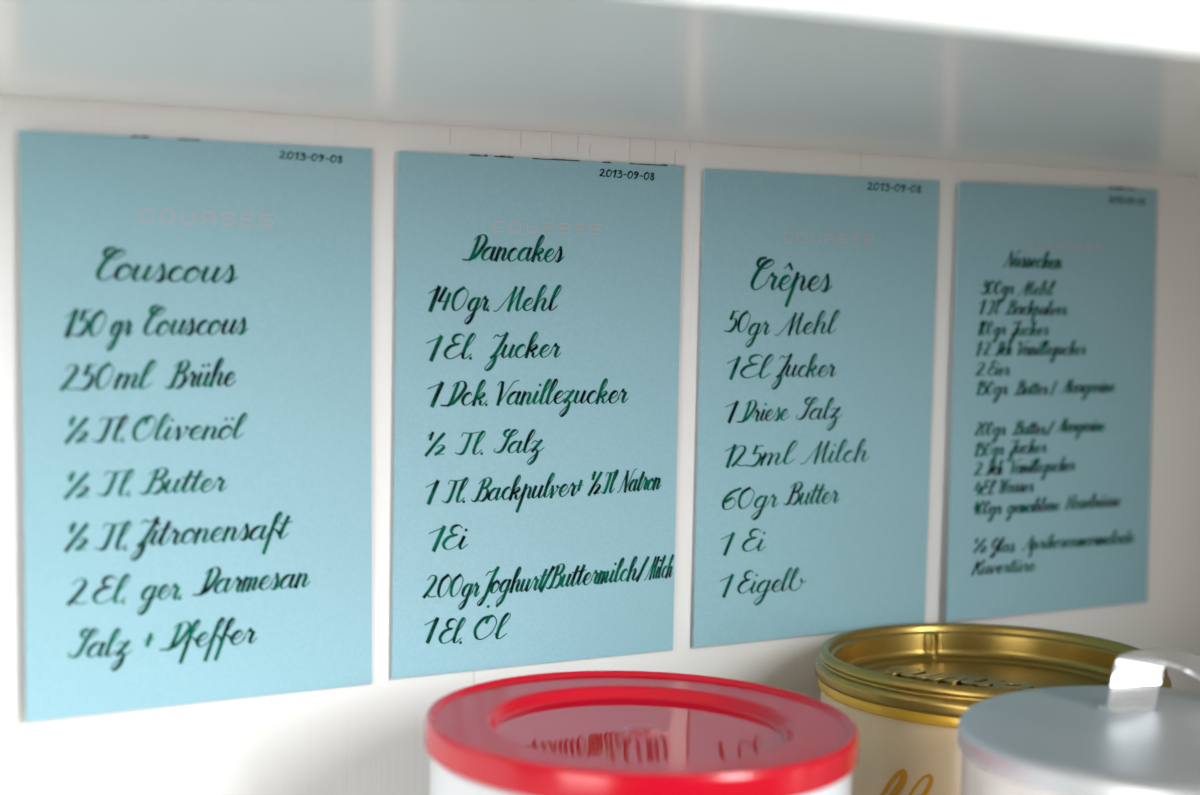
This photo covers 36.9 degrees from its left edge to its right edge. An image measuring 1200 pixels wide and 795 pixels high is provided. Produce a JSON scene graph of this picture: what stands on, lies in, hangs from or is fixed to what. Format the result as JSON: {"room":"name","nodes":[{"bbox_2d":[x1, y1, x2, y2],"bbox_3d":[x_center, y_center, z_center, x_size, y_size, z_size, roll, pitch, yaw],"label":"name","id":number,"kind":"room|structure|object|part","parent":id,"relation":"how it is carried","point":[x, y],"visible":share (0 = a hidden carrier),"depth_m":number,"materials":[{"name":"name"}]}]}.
{"room":"kitchen","nodes":[
{"label":"kitchen","id":0,"kind":"room"},
{"bbox_2d":[0,95,1199,794],"bbox_3d":[-0.231,-0.095,0.463,1.174,0.643,0.012,-1,4,-30],"label":"wall","id":1,"kind":"structure","parent":0,"point":[368,739],"depth_m":0.57,"materials":[{"name":"white paint"}]},
{"bbox_2d":[19,130,371,721],"bbox_3d":[-0.116,0.007,0.529,0.107,0.166,0.002,-1,4,-32],"label":"card","id":2,"kind":"object","parent":1,"relation":"attached to","point":[196,313],"visible":1,"depth_m":0.53,"materials":[{"name":"blue paper"}]},
{"bbox_2d":[391,151,682,678],"bbox_3d":[-0.019,0.005,0.587,0.105,0.166,0.002,-1,4,-31],"label":"card","id":3,"kind":"object","parent":1,"relation":"attached to","point":[537,327],"visible":1,"depth_m":0.58,"materials":[{"name":"blue paper"}]},
{"bbox_2d":[0,0,1199,175],"bbox_3d":[-0.172,-0.084,0.345,1.156,0.020,0.254,-1,4,-30],"label":"shelf board","id":4,"kind":"object","parent":1,"relation":"attached to","point":[1089,84],"visible":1,"depth_m":0.41,"materials":[{"name":"white paint"}]},
{"bbox_2d":[692,169,938,647],"bbox_3d":[0.079,0.003,0.644,0.105,0.165,0.001,-1,4,-31],"label":"card","id":5,"kind":"object","parent":1,"relation":"attached to","point":[817,299],"visible":1,"depth_m":0.64,"materials":[{"name":"blue paper"}]},
{"bbox_2d":[945,182,1156,621],"bbox_3d":[0.178,0.001,0.702,0.110,0.167,0.002,-1,4,-32],"label":"card","id":6,"kind":"object","parent":1,"relation":"attached to","point":[1049,484],"visible":1,"depth_m":0.70,"materials":[{"name":"blue paper"}]},
{"bbox_3d":[-0.175,0.225,0.359,1.156,0.018,0.262,-1,4,-30],"label":"floor","id":7,"kind":"structure","parent":0,"visible":0},
{"bbox_2d":[424,671,858,794],"bbox_3d":[0.011,0.149,0.510,0.121,0.121,0.121,-1,4,-30],"label":"canister","id":8,"kind":"object","parent":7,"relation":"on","point":[572,732],"visible":1,"depth_m":0.50,"materials":[{"name":"red plastic"}]},
{"bbox_2d":[815,623,1171,794],"bbox_3d":[0.131,0.146,0.612,0.119,0.119,0.119,-1,4,-30],"label":"tin","id":9,"kind":"object","parent":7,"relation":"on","point":[906,689],"visible":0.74,"depth_m":0.61,"materials":[{"name":"yellow metal"}]},
{"bbox_3d":[0.132,0.093,0.609,0.118,0.013,0.118,-1,4,-30],"label":"lid","id":10,"kind":"part","parent":9,"relation":"part of","materials":[{"name":"gold metal"}]},
{"bbox_2d":[957,649,1199,794],"bbox_3d":[0.154,0.144,0.484,0.116,0.139,0.116,1,3,-2],"label":"metal canister","id":11,"kind":"object","parent":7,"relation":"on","point":[1133,735],"visible":1,"depth_m":0.47,"materials":[{"name":"metal"}]},
{"bbox_3d":[0.169,0.080,0.506,0.054,0.015,0.035,-1,4,-30],"label":"handle","id":12,"kind":"part","parent":11,"relation":"part of","materials":[{"name":"silver metal"}]}
]}

